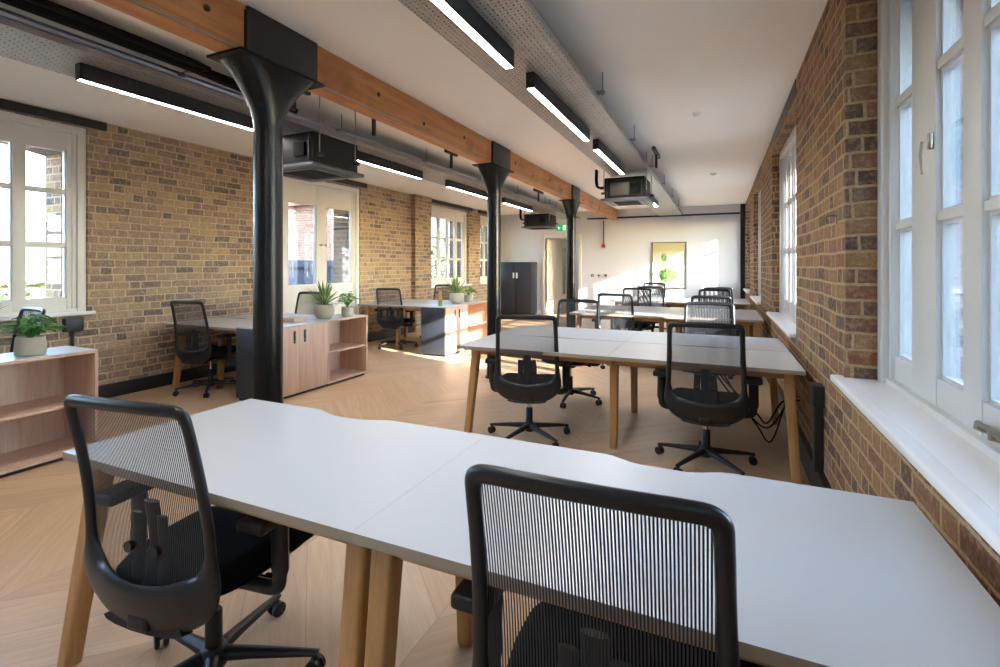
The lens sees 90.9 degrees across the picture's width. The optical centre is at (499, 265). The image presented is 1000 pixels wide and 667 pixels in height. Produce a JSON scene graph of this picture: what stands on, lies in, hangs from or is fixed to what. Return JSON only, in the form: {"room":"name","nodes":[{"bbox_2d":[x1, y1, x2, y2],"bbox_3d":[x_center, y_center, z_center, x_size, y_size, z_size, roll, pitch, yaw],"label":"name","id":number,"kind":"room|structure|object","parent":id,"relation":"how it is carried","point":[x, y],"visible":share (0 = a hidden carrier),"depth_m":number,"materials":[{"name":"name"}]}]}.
{"room":"open-plan office","nodes":[
{"label":"open-plan office","id":0,"kind":"room"},
{"bbox_2d":[0,108,486,385],"bbox_3d":[-3.540,-0.060,6.978,0.600,3.080,17.250,0,0,24],"label":"wall","id":1,"kind":"structure","parent":0,"point":[168,219],"depth_m":5.83,"materials":[{"name":"brick"}]},
{"bbox_2d":[0,110,95,320],"bbox_3d":[-4.874,-0.430,4.074,0.575,1.980,2.360,0,0,24],"label":"window","id":2,"kind":"structure","parent":1,"relation":"in","point":[63,146],"depth_m":4.88,"materials":[{"name":"white paint"}]},
{"bbox_2d":[0,98,106,130],"bbox_3d":[-4.667,-1.452,3.993,0.080,0.085,2.560,0,0,24],"label":"trim","id":3,"kind":"structure","parent":1,"relation":"attached to","point":[5,104],"depth_m":4.72,"materials":[{"name":"black paint"}]},
{"bbox_2d":[62,317,83,345],"bbox_3d":[-4.225,0.877,4.869,0.068,0.725,0.150,0,0,24],"label":"box","id":4,"kind":"object","parent":1,"relation":"attached to","point":[72,324],"visible":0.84,"depth_m":4.85,"materials":[{"name":"black paint"}]},
{"bbox_2d":[98,325,412,397],"bbox_3d":[-3.335,1.310,6.886,0.050,0.140,16.650,0,0,24],"label":"baseboard","id":5,"kind":"structure","parent":1,"relation":"attached to","point":[115,389],"depth_m":5.67,"materials":[{"name":"black wood"}]},
{"bbox_2d":[283,177,358,314],"bbox_3d":[-3.098,0.030,8.111,0.522,2.860,1.800,0,0,24],"label":"window","id":6,"kind":"structure","parent":1,"relation":"in","point":[326,214],"depth_m":8.03,"materials":[{"name":"white paint"}]},
{"bbox_2d":[331,179,366,187],"bbox_3d":[-2.866,-1.452,8.019,0.080,0.085,2.060,0,0,24],"label":"trim","id":7,"kind":"structure","parent":1,"relation":"attached to","point":[344,181],"depth_m":8.58,"materials":[{"name":"black paint"}]},
{"bbox_2d":[431,205,471,287],"bbox_3d":[-1.392,-0.420,11.861,0.575,1.960,1.980,0,0,24],"label":"window","id":8,"kind":"structure","parent":1,"relation":"in","point":[448,226],"depth_m":11.84,"materials":[{"name":"white paint"}]},
{"bbox_2d":[431,199,472,211],"bbox_3d":[-1.185,-1.452,11.780,0.080,0.085,2.180,0,0,24],"label":"trim","id":9,"kind":"structure","parent":1,"relation":"attached to","point":[434,201],"depth_m":11.74,"materials":[{"name":"black paint"}]},
{"bbox_2d":[478,210,486,214],"bbox_3d":[-0.301,-1.452,13.756,0.080,0.085,1.450,0,0,24],"label":"trim","id":10,"kind":"structure","parent":1,"relation":"attached to","point":[479,211],"depth_m":13.28,"materials":[{"name":"black paint"}]},
{"bbox_2d":[480,215,486,283],"bbox_3d":[-0.508,-0.420,13.838,0.575,1.960,1.250,0,0,24],"label":"window","id":11,"kind":"structure","parent":1,"relation":"in","point":[483,219],"depth_m":13.66,"materials":[{"name":"white paint"}]},
{"bbox_2d":[0,307,810,666],"bbox_3d":[0.172,1.440,6.907,7.435,0.120,20.150,0,0,24],"label":"floor","id":12,"kind":"structure","parent":0,"point":[41,507],"depth_m":3.00,"materials":[{"name":"brown wood"}]},
{"bbox_2d":[10,307,45,351],"bbox_3d":[-4.204,0.870,4.010,0.690,1.021,0.678,0,0,28],"label":"office chair","id":13,"kind":"object","parent":12,"relation":"on","point":[38,310],"visible":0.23,"depth_m":4.32,"materials":[{"name":"black plastic"}]},
{"bbox_2d":[0,346,97,477],"bbox_3d":[-3.536,1.001,2.994,0.420,0.758,1.680,0,0,24],"label":"shelf unit","id":14,"kind":"object","parent":12,"relation":"on","point":[35,432],"visible":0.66,"depth_m":3.62,"materials":[{"name":"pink wood"}]},
{"bbox_2d":[0,293,27,335],"bbox_3d":[-3.389,0.329,3.097,0.614,0.584,0.640,0,0,24],"label":"potted spiky plant","id":15,"kind":"object","parent":14,"relation":"on","point":[2,293],"visible":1,"depth_m":3.20,"materials":[{"name":"green plant"}]},
{"bbox_2d":[0,311,66,356],"bbox_3d":[-3.283,0.471,3.443,0.375,0.301,0.369,0,0,24],"label":"potted leafy plant","id":16,"kind":"object","parent":14,"relation":"on","point":[32,344],"visible":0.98,"depth_m":3.40,"materials":[{"name":"green plant"}]},
{"bbox_2d":[64,394,325,666],"bbox_3d":[-0.949,0.870,1.645,0.690,1.021,0.678,0,0,17],"label":"office chair","id":17,"kind":"object","parent":12,"relation":"on","point":[171,583],"visible":0.94,"depth_m":1.41,"materials":[{"name":"black plastic"}]},
{"bbox_2d":[170,300,235,397],"bbox_3d":[-3.199,0.870,5.456,0.690,1.021,0.678,0,0,18],"label":"office chair","id":18,"kind":"object","parent":12,"relation":"on","point":[195,353],"visible":0.96,"depth_m":5.22,"materials":[{"name":"black plastic"}]},
{"bbox_2d":[163,313,315,388],"bbox_3d":[-2.968,1.012,5.966,1.190,0.735,1.430,0,0,24],"label":"desk","id":19,"kind":"object","parent":12,"relation":"on","point":[220,325],"visible":0.3,"depth_m":5.61,"materials":[{"name":"white laminate"}]},
{"bbox_2d":[206,5,324,403],"bbox_3d":[-1.435,-0.058,3.074,0.290,2.876,0.640,0,0,24],"label":"column","id":20,"kind":"structure","parent":12,"relation":"on","point":[276,64],"depth_m":2.98,"materials":[{"name":"black metal"}]},
{"bbox_2d":[94,0,617,219],"bbox_3d":[-0.323,-1.359,5.539,0.148,0.278,16.650,0,0,24],"label":"timber beam","id":21,"kind":"structure","parent":20,"relation":"on","point":[214,25],"depth_m":3.75,"materials":[{"name":"wood"}]},
{"bbox_2d":[57,399,484,666],"bbox_3d":[-0.791,1.012,1.783,1.270,0.735,0.771,0,0,24],"label":"desk","id":22,"kind":"object","parent":12,"relation":"on","point":[318,472],"visible":0.66,"depth_m":1.64,"materials":[{"name":"white laminate"}]},
{"bbox_2d":[236,320,327,400],"bbox_3d":[-2.330,1.002,5.330,0.454,0.755,0.830,0,0,24],"label":"base cabinet","id":23,"kind":"object","parent":12,"relation":"on","point":[305,343],"visible":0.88,"depth_m":5.21,"materials":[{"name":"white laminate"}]},
{"bbox_2d":[283,316,306,321],"bbox_3d":[-2.330,0.601,5.544,0.220,0.042,0.180,0,0,24],"label":"wooden box","id":24,"kind":"object","parent":23,"relation":"on","point":[292,318],"visible":0.8,"depth_m":5.48,"materials":[{"name":"pink wood"}]},
{"bbox_2d":[294,291,319,313],"bbox_3d":[-2.777,0.870,6.659,0.690,1.021,0.678,0,0,22],"label":"office chair","id":25,"kind":"object","parent":12,"relation":"on","point":[302,292],"visible":0.12,"depth_m":6.96,"materials":[{"name":"black plastic"}]},
{"bbox_2d":[307,314,366,385],"bbox_3d":[-2.026,1.001,6.029,0.440,0.758,0.687,0,0,24],"label":"shelf unit","id":26,"kind":"object","parent":12,"relation":"on","point":[347,336],"visible":0.67,"depth_m":6.27,"materials":[{"name":"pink wood"}]},
{"bbox_2d":[301,280,342,318],"bbox_3d":[-2.052,0.383,5.838,0.593,0.477,0.563,0,0,24],"label":"potted spiky plant","id":27,"kind":"object","parent":26,"relation":"on","point":[322,310],"visible":1,"depth_m":5.74,"materials":[{"name":"green plant"}]},
{"bbox_2d":[337,291,358,316],"bbox_3d":[-1.912,0.467,6.106,0.279,0.309,0.283,0,0,24],"label":"potted leafy plant","id":28,"kind":"object","parent":26,"relation":"on","point":[346,311],"visible":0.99,"depth_m":6.06,"materials":[{"name":"green plant"}]},
{"bbox_2d":[375,288,417,349],"bbox_3d":[-1.755,0.870,8.392,0.690,1.021,0.678,0,0,18],"label":"office chair","id":29,"kind":"object","parent":12,"relation":"on","point":[390,322],"visible":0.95,"depth_m":8.15,"materials":[{"name":"black plastic"}]},
{"bbox_2d":[358,299,450,347],"bbox_3d":[-1.534,1.012,8.721,1.280,0.735,1.430,0,0,24],"label":"desk","id":30,"kind":"object","parent":12,"relation":"on","point":[408,304],"visible":0.48,"depth_m":8.38,"materials":[{"name":"white laminate"}]},
{"bbox_2d":[419,284,452,338],"bbox_3d":[-1.175,0.870,9.360,0.690,1.021,0.678,0,0,21],"label":"office chair","id":31,"kind":"object","parent":12,"relation":"on","point":[437,285],"visible":0.11,"depth_m":9.66,"materials":[{"name":"black plastic"}]},
{"bbox_2d":[421,303,467,356],"bbox_3d":[-0.869,1.002,7.838,0.454,0.755,0.700,0,0,24],"label":"base cabinet","id":32,"kind":"object","parent":12,"relation":"on","point":[444,327],"visible":0.97,"depth_m":7.56,"materials":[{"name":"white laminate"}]},
{"bbox_2d":[449,300,486,349],"bbox_3d":[-0.569,1.001,8.527,0.440,0.758,0.797,0,0,24],"label":"shelf unit","id":33,"kind":"object","parent":12,"relation":"on","point":[477,309],"visible":0.26,"depth_m":8.84,"materials":[{"name":"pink wood"}]},
{"bbox_2d":[443,275,470,303],"bbox_3d":[-0.727,0.374,8.214,0.555,0.495,0.585,0,0,-11],"label":"potted spiky plant","id":34,"kind":"object","parent":33,"relation":"on","point":[456,296],"visible":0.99,"depth_m":8.11,"materials":[{"name":"green plant"}]},
{"bbox_2d":[463,286,476,301],"bbox_3d":[-0.531,0.486,8.515,0.290,0.271,0.292,0,0,-34],"label":"potted leafy plant","id":35,"kind":"object","parent":33,"relation":"on","point":[467,298],"visible":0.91,"depth_m":8.47,"materials":[{"name":"green plant"}]},
{"bbox_2d":[472,141,514,378],"bbox_3d":[-0.072,-0.058,6.123,0.290,2.876,0.640,0,0,24],"label":"column","id":36,"kind":"structure","parent":12,"relation":"on","point":[494,174],"depth_m":6.03,"materials":[{"name":"black metal"}]},
{"bbox_2d":[501,262,536,314],"bbox_3d":[0.516,0.635,13.991,0.960,1.490,0.490,0,0,24],"label":"locker","id":37,"kind":"object","parent":12,"relation":"on","point":[518,279],"visible":0.89,"depth_m":13.76,"materials":[{"name":"black metal"}]},
{"bbox_2d":[485,314,571,446],"bbox_3d":[0.232,0.870,3.974,0.690,1.021,0.678,0,0,8],"label":"office chair","id":38,"kind":"object","parent":12,"relation":"on","point":[527,386],"visible":0.94,"depth_m":3.72,"materials":[{"name":"black plastic"}]},
{"bbox_2d":[559,185,582,327],"bbox_3d":[1.340,-0.058,9.281,0.290,2.876,0.640,0,0,24],"label":"column","id":39,"kind":"structure","parent":12,"relation":"on","point":[571,206],"depth_m":9.18,"materials":[{"name":"black metal"}]},
{"bbox_2d":[544,299,601,408],"bbox_3d":[0.724,0.870,5.060,0.690,1.021,0.678,0,0,26],"label":"office chair","id":40,"kind":"object","parent":12,"relation":"on","point":[577,390],"visible":0.44,"depth_m":5.24,"materials":[{"name":"black plastic"}]},
{"bbox_2d":[451,464,764,666],"bbox_3d":[0.259,0.870,1.122,0.690,1.021,0.678,0,0,23],"label":"office chair","id":41,"kind":"object","parent":12,"relation":"on","point":[551,635],"visible":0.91,"depth_m":0.85,"materials":[{"name":"black plastic"}]},
{"bbox_2d":[592,293,643,368],"bbox_3d":[1.632,0.870,6.801,0.690,1.021,0.678,0,0,22],"label":"office chair","id":42,"kind":"object","parent":12,"relation":"on","point":[614,324],"visible":0.42,"depth_m":6.55,"materials":[{"name":"black plastic"}]},
{"bbox_2d":[457,325,805,483],"bbox_3d":[1.066,1.012,4.190,2.435,0.735,1.500,0,0,24],"label":"desk","id":43,"kind":"object","parent":12,"relation":"on","point":[770,358],"visible":0.83,"depth_m":3.75,"materials":[{"name":"white laminate"}]},
{"bbox_2d":[718,377,798,428],"bbox_3d":[1.893,0.983,3.692,0.613,0.454,0.035,0,0,19],"label":"power cable","id":44,"kind":"object","parent":43,"relation":"hanging from","point":[781,412],"visible":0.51,"depth_m":3.65,"materials":[{"name":"black plastic"}]},
{"bbox_2d":[723,374,796,442],"bbox_3d":[1.962,1.051,3.770,0.555,0.588,0.038,0,0,19],"label":"power cable","id":45,"kind":"object","parent":43,"relation":"hanging from","point":[773,437],"visible":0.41,"depth_m":3.73,"materials":[{"name":"black plastic"}]},
{"bbox_2d":[719,374,800,423],"bbox_3d":[1.871,0.952,3.592,0.572,0.391,0.037,0,0,19],"label":"power cable","id":46,"kind":"object","parent":43,"relation":"hanging from","point":[781,402],"visible":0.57,"depth_m":3.56,"materials":[{"name":"black plastic"}]},
{"bbox_2d":[621,288,654,330],"bbox_3d":[2.156,0.870,7.892,0.690,1.021,0.678,0,0,24],"label":"office chair","id":47,"kind":"object","parent":12,"relation":"on","point":[645,325],"visible":0.34,"depth_m":8.08,"materials":[{"name":"black plastic"}]},
{"bbox_2d":[635,286,671,331],"bbox_3d":[2.845,0.870,9.195,0.690,1.021,0.678,0,0,24],"label":"office chair","id":48,"kind":"object","parent":12,"relation":"on","point":[650,287],"visible":0.22,"depth_m":8.91,"materials":[{"name":"black plastic"}]},
{"bbox_2d":[643,283,665,328],"bbox_3d":[3.221,0.870,10.373,0.690,1.021,0.678,0,0,24],"label":"office chair","id":49,"kind":"object","parent":12,"relation":"on","point":[663,284],"visible":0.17,"depth_m":10.61,"materials":[{"name":"black plastic"}]},
{"bbox_2d":[569,305,763,377],"bbox_3d":[2.354,1.012,7.010,2.375,0.735,1.520,0,0,24],"label":"desk","id":50,"kind":"object","parent":12,"relation":"on","point":[750,318],"visible":0.37,"depth_m":6.56,"materials":[{"name":"white laminate"}]},
{"bbox_2d":[351,435,999,666],"bbox_3d":[0.381,1.012,1.259,1.298,0.735,0.771,0,0,24],"label":"desk","id":51,"kind":"object","parent":12,"relation":"on","point":[826,577],"visible":0.76,"depth_m":1.11,"materials":[{"name":"white laminate"}]},
{"bbox_2d":[610,296,750,336],"bbox_3d":[3.450,1.012,9.466,2.370,0.735,1.500,0,0,24],"label":"desk","id":52,"kind":"object","parent":12,"relation":"on","point":[680,302],"visible":0.38,"depth_m":9.02,"materials":[{"name":"white laminate"}]},
{"bbox_2d":[653,322,762,475],"bbox_3d":[1.435,0.870,3.439,0.690,1.021,0.678,0,0,24],"label":"office chair","id":53,"kind":"object","parent":12,"relation":"on","point":[707,406],"visible":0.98,"depth_m":3.21,"materials":[{"name":"black plastic"}]},
{"bbox_2d":[683,302,735,375],"bbox_3d":[1.974,0.870,4.644,0.690,1.021,0.678,0,0,24],"label":"office chair","id":54,"kind":"object","parent":12,"relation":"on","point":[686,306],"visible":0.15,"depth_m":4.91,"materials":[{"name":"black plastic"}]},
{"bbox_2d":[690,295,737,373],"bbox_3d":[2.710,0.870,6.320,0.690,1.021,0.678,0,0,24],"label":"office chair","id":55,"kind":"object","parent":12,"relation":"on","point":[696,297],"visible":0.18,"depth_m":6.04,"materials":[{"name":"black plastic"}]},
{"bbox_2d":[698,289,730,331],"bbox_3d":[3.249,0.870,7.447,0.690,1.021,0.678,0,0,24],"label":"office chair","id":56,"kind":"object","parent":12,"relation":"on","point":[727,291],"visible":0.13,"depth_m":7.72,"materials":[{"name":"black plastic"}]},
{"bbox_2d":[703,287,738,308],"bbox_3d":[3.868,0.870,8.738,0.690,1.021,0.678,0,0,24],"label":"office chair","id":57,"kind":"object","parent":12,"relation":"on","point":[728,288],"visible":0.12,"depth_m":8.43,"materials":[{"name":"black plastic"}]},
{"bbox_2d":[0,0,827,214],"bbox_3d":[0.172,-1.575,6.907,7.435,0.150,20.150,0,0,24],"label":"ceiling","id":58,"kind":"structure","parent":0,"point":[737,63],"depth_m":4.09,"materials":[{"name":"paint"}]},
{"bbox_2d":[0,16,579,219],"bbox_3d":[-1.382,-1.385,5.986,0.610,0.230,16.201,0,0,24],"label":"ventilation duct","id":59,"kind":"object","parent":58,"relation":"hanging from","point":[21,42],"visible":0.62,"depth_m":3.30,"materials":[{"name":"metal"}]},
{"bbox_2d":[0,0,235,82],"bbox_3d":[-3.122,-1.410,1.396,0.072,0.072,6.200,0,0,24],"label":"insulated pipe","id":60,"kind":"object","parent":59,"relation":"on","point":[26,6],"visible":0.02,"depth_m":2.94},
{"bbox_2d":[24,0,297,113],"bbox_3d":[-3.047,-1.390,1.418,0.098,0.118,6.301,0,0,24],"label":"insulated pipe","id":61,"kind":"object","parent":59,"relation":"attached to","point":[200,69],"visible":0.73,"depth_m":3.07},
{"bbox_2d":[75,62,252,130],"bbox_3d":[-2.333,-1.217,3.760,0.056,0.104,1.500,0,0,24],"label":"linear light","id":62,"kind":"object","parent":59,"relation":"attached to","point":[88,74],"visible":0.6,"depth_m":3.48,"materials":[{"name":"black paint"}]},
{"bbox_2d":[0,7,556,208],"bbox_3d":[-1.583,-1.350,5.035,0.056,0.056,14.100,0,0,24],"label":"insulated pipe","id":63,"kind":"object","parent":59,"relation":"on","point":[11,15],"visible":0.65,"depth_m":3.39,"materials":[{"name":"metal"}]},
{"bbox_2d":[357,151,422,178],"bbox_3d":[-1.366,-1.217,5.924,0.056,0.104,1.500,0,0,24],"label":"linear light","id":64,"kind":"object","parent":59,"relation":"attached to","point":[362,157],"visible":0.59,"depth_m":5.91,"materials":[{"name":"black paint"}]},
{"bbox_2d":[357,160,419,178],"bbox_3d":[-1.366,-1.173,5.924,0.046,0.009,1.490,0,0,24],"label":"diffuser","id":65,"kind":"object","parent":64,"relation":"attached to","point":[370,162],"depth_m":5.95,"materials":[{"name":"white plastic"}]},
{"bbox_2d":[445,180,486,198],"bbox_3d":[-0.468,-1.217,7.932,0.056,0.104,1.540,0,0,24],"label":"linear light","id":66,"kind":"object","parent":59,"relation":"attached to","point":[451,184],"visible":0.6,"depth_m":7.70,"materials":[{"name":"black paint"}]},
{"bbox_2d":[502,197,532,210],"bbox_3d":[0.369,-1.217,9.803,0.056,0.104,1.500,0,0,24],"label":"linear light","id":67,"kind":"object","parent":59,"relation":"attached to","point":[506,201],"visible":1,"depth_m":9.67,"materials":[{"name":"black paint"}]},
{"bbox_2d":[291,91,310,110],"bbox_3d":[-1.697,-1.389,4.045,0.040,0.218,0.340,0,0,24],"label":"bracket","id":68,"kind":"object","parent":58,"relation":"attached to","point":[293,108],"visible":0.3,"depth_m":4.05,"materials":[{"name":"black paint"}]},
{"bbox_2d":[283,96,363,181],"bbox_3d":[-1.829,-1.182,4.696,0.804,0.636,0.670,0,0,24],"label":"air conditioner","id":69,"kind":"object","parent":58,"relation":"attached to","point":[311,156],"visible":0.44,"depth_m":4.44,"materials":[{"name":"metal"}]},
{"bbox_2d":[372,119,375,135],"bbox_3d":[-1.238,-1.389,4.826,0.040,0.218,0.900,0,0,24],"label":"bracket","id":70,"kind":"object","parent":58,"relation":"attached to","point":[373,120],"visible":0.07,"depth_m":4.81,"materials":[{"name":"black metal"}]},
{"bbox_2d":[444,149,457,167],"bbox_3d":[-0.635,-1.389,6.418,0.040,0.218,0.300,0,0,24],"label":"bracket","id":71,"kind":"object","parent":58,"relation":"attached to","point":[445,151],"visible":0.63,"depth_m":6.41,"materials":[{"name":"black metal"}]},
{"bbox_2d":[519,199,557,229],"bbox_3d":[0.892,-1.182,11.432,0.774,0.636,0.690,0,0,24],"label":"air conditioner","id":72,"kind":"object","parent":58,"relation":"hanging from","point":[531,221],"visible":0.99,"depth_m":11.17,"materials":[{"name":"metal"}]},
{"bbox_2d":[533,188,543,200],"bbox_3d":[0.761,-1.389,9.738,0.040,0.218,0.500,0,0,24],"label":"bracket","id":73,"kind":"object","parent":58,"relation":"attached to","point":[534,189],"visible":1,"depth_m":9.72,"materials":[{"name":"black metal"}]},
{"bbox_2d":[398,0,681,215],"bbox_3d":[0.969,-1.385,4.934,0.630,0.230,16.201,0,0,24],"label":"cable tray","id":74,"kind":"object","parent":58,"relation":"hanging from","point":[521,26],"visible":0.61,"depth_m":3.26,"materials":[{"name":"metal"}]},
{"bbox_2d":[430,0,513,69],"bbox_3d":[-0.250,-1.217,2.221,0.056,0.104,1.510,0,0,24],"label":"linear light","id":75,"kind":"object","parent":74,"relation":"attached to","point":[460,12],"visible":1,"depth_m":2.49,"materials":[{"name":"black paint"}]},
{"bbox_2d":[526,72,589,141],"bbox_3d":[0.505,-1.217,3.909,0.056,0.104,1.510,0,0,24],"label":"linear light","id":76,"kind":"object","parent":74,"relation":"attached to","point":[535,85],"visible":1,"depth_m":3.66,"materials":[{"name":"black paint"}]},
{"bbox_2d":[593,139,624,174],"bbox_3d":[1.258,-1.217,5.594,0.056,0.104,1.480,0,0,24],"label":"linear light","id":77,"kind":"object","parent":74,"relation":"attached to","point":[599,147],"visible":1,"depth_m":5.37,"materials":[{"name":"black paint"}]},
{"bbox_2d":[595,149,622,173],"bbox_3d":[1.258,-1.173,5.594,0.046,0.009,1.470,0,0,24],"label":"diffuser","id":78,"kind":"object","parent":77,"relation":"attached to","point":[600,152],"depth_m":5.47,"materials":[{"name":"white plastic"}]},
{"bbox_2d":[650,193,657,206],"bbox_3d":[2.750,-1.217,8.930,0.056,0.104,1.650,0,0,24],"label":"linear light","id":79,"kind":"object","parent":74,"relation":"attached to","point":[653,199],"visible":0.43,"depth_m":9.25,"materials":[{"name":"black paint"}]},
{"bbox_2d":[595,152,653,206],"bbox_3d":[1.723,-1.182,6.810,0.724,0.636,0.690,0,0,24],"label":"air conditioner","id":80,"kind":"object","parent":58,"relation":"hanging from","point":[633,190],"visible":1,"depth_m":6.54,"materials":[{"name":"metal"}]},
{"bbox_2d":[652,146,659,167],"bbox_3d":[2.041,-1.389,6.427,0.040,0.218,0.600,0,0,24],"label":"bracket","id":81,"kind":"object","parent":58,"relation":"attached to","point":[657,155],"visible":1,"depth_m":6.41,"materials":[{"name":"black metal"}]},
{"bbox_2d":[692,112,702,116],"bbox_3d":[1.940,-1.482,4.829,0.100,0.035,0.100,0,0,24],"label":"smoke detector","id":82,"kind":"object","parent":58,"relation":"attached to","point":[695,114],"visible":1,"depth_m":4.80,"materials":[{"name":"white plastic"}]},
{"bbox_2d":[561,238,577,304],"bbox_3d":[2.202,-0.060,15.337,4.100,2.880,2.900,0,0,24],"label":"wall","id":83,"kind":"structure","parent":0,"point":[563,238],"depth_m":16.64,"materials":[{"name":"white paint"}]},
{"bbox_2d":[501,204,739,314],"bbox_3d":[3.156,-0.060,13.213,6.735,2.880,0.200,0,0,24],"label":"wall","id":84,"kind":"structure","parent":0,"point":[712,241],"depth_m":12.90,"materials":[{"name":"white paint"}]},
{"bbox_2d":[556,225,566,230],"bbox_3d":[1.729,-1.060,13.714,0.330,0.170,0.045,0,0,24],"label":"exit sign","id":85,"kind":"object","parent":84,"relation":"attached to","point":[560,227],"visible":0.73,"depth_m":13.70,"materials":[{"name":"green plastic"}]},
{"bbox_2d":[542,234,581,314],"bbox_3d":[1.894,0.255,14.132,1.140,2.250,0.898,0,0,24],"label":"door","id":86,"kind":"structure","parent":84,"relation":"in","point":[556,249],"depth_m":14.07,"materials":[{"name":"white paint"}]},
{"bbox_2d":[602,221,605,247],"bbox_3d":[2.786,-0.855,13.236,0.100,0.730,0.055,0,0,24],"label":"fire alarm","id":87,"kind":"object","parent":84,"relation":"attached to","point":[603,244],"visible":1,"depth_m":13.24,"materials":[{"name":"red plastic"}]},
{"bbox_2d":[587,212,739,219],"bbox_3d":[4.083,-1.280,12.634,3.740,0.044,0.044,0,0,24],"label":"conduit","id":88,"kind":"object","parent":84,"relation":"attached to","point":[728,212],"visible":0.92,"depth_m":12.49,"materials":[{"name":"grey metal"}]},
{"bbox_2d":[652,242,685,288],"bbox_3d":[4.316,-0.020,12.567,0.830,1.180,0.028,0,0,24],"label":"framed picture","id":89,"kind":"object","parent":84,"relation":"attached to","point":[668,258],"visible":0.83,"depth_m":12.57,"materials":[{"name":"paper"}]},
{"bbox_2d":[740,204,744,308],"bbox_3d":[5.955,-0.070,11.863,0.283,2.860,0.060,0,0,24],"label":"pipe","id":90,"kind":"object","parent":84,"relation":"in","point":[742,206],"depth_m":11.89,"materials":[{"name":"black metal"}]},
{"bbox_2d":[745,0,999,606],"bbox_3d":[2.745,-0.060,4.167,0.500,3.080,17.250,0,0,24],"label":"wall","id":91,"kind":"structure","parent":0,"point":[833,107],"depth_m":2.54,"materials":[{"name":"brick"}]},
{"bbox_2d":[750,190,760,303],"bbox_3d":[4.454,-0.340,8.031,0.575,1.960,1.800,0,0,24],"label":"window","id":92,"kind":"structure","parent":91,"relation":"in","point":[757,299],"depth_m":8.80,"materials":[{"name":"white paint"}]},
{"bbox_2d":[753,166,760,188],"bbox_3d":[4.262,-1.442,8.117,0.056,0.105,1.700,0,0,24],"label":"trim","id":93,"kind":"structure","parent":91,"relation":"attached to","point":[759,171],"depth_m":7.91,"materials":[{"name":"black paint"}]},
{"bbox_2d":[766,124,796,337],"bbox_3d":[2.984,-0.340,4.745,0.575,1.960,2.100,0,0,24],"label":"window","id":94,"kind":"structure","parent":91,"relation":"in","point":[785,318],"depth_m":5.24,"materials":[{"name":"white paint"}]},
{"bbox_2d":[771,79,795,146],"bbox_3d":[2.792,-1.442,4.831,0.056,0.105,2.000,0,0,24],"label":"trim","id":95,"kind":"structure","parent":91,"relation":"attached to","point":[793,90],"depth_m":4.59,"materials":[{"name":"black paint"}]},
{"bbox_2d":[748,327,831,488],"bbox_3d":[2.501,1.295,4.277,0.035,0.170,16.650,0,0,24],"label":"baseboard","id":96,"kind":"structure","parent":91,"relation":"attached to","point":[816,479],"depth_m":3.24,"materials":[{"name":"black wood"}]},
{"bbox_2d":[810,382,824,472],"bbox_3d":[1.874,0.955,2.908,0.058,0.510,0.120,0,0,24],"label":"box","id":97,"kind":"object","parent":91,"relation":"attached to","point":[817,390],"visible":1,"depth_m":2.88,"materials":[{"name":"black paint"}]},
{"bbox_2d":[823,212,836,223],"bbox_3d":[1.724,-0.250,2.570,0.059,0.060,0.024,0,0,24],"label":"wall hook","id":98,"kind":"object","parent":91,"relation":"attached to","point":[835,215],"visible":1,"depth_m":2.56,"materials":[{"name":"grey metal"}]},
{"bbox_2d":[830,0,999,554],"bbox_3d":[1.437,-0.370,1.285,0.575,2.020,2.300,0,0,24],"label":"window","id":99,"kind":"structure","parent":91,"relation":"in","point":[934,396],"depth_m":1.74,"materials":[{"name":"white paint"}]},
{"label":"outside","id":100,"kind":"structure","parent":0,"visible":0},
{"bbox_3d":[0.000,4.730,0.000,240.000,0.300,240.000,0,0,24],"label":"ground","id":101,"kind":"structure","parent":100,"visible":0},
{"bbox_2d":[0,219,44,298],"bbox_3d":[-18.408,1.550,9.053,7.600,6.060,17.900,0,0,24],"label":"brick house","id":102,"kind":"structure","parent":101,"relation":"on","point":[35,230],"depth_m":14.02,"materials":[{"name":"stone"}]},
{"bbox_2d":[0,278,44,299],"bbox_3d":[-10.191,2.395,10.256,2.740,4.381,2.750,0,0,24],"label":"tree","id":103,"kind":"object","parent":101,"relation":"on","point":[2,297],"visible":0.02,"depth_m":10.40,"materials":[{"name":"green plant"}]},
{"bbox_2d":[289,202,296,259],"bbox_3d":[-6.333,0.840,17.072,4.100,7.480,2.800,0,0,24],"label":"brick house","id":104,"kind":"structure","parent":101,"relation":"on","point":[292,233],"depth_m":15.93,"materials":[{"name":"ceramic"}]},
{"bbox_2d":[289,260,296,284],"bbox_3d":[-6.457,2.215,13.732,3.200,4.730,3.600,0,0,24],"label":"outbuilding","id":105,"kind":"structure","parent":101,"relation":"on","point":[292,263],"depth_m":12.58,"materials":[{"name":"white"}]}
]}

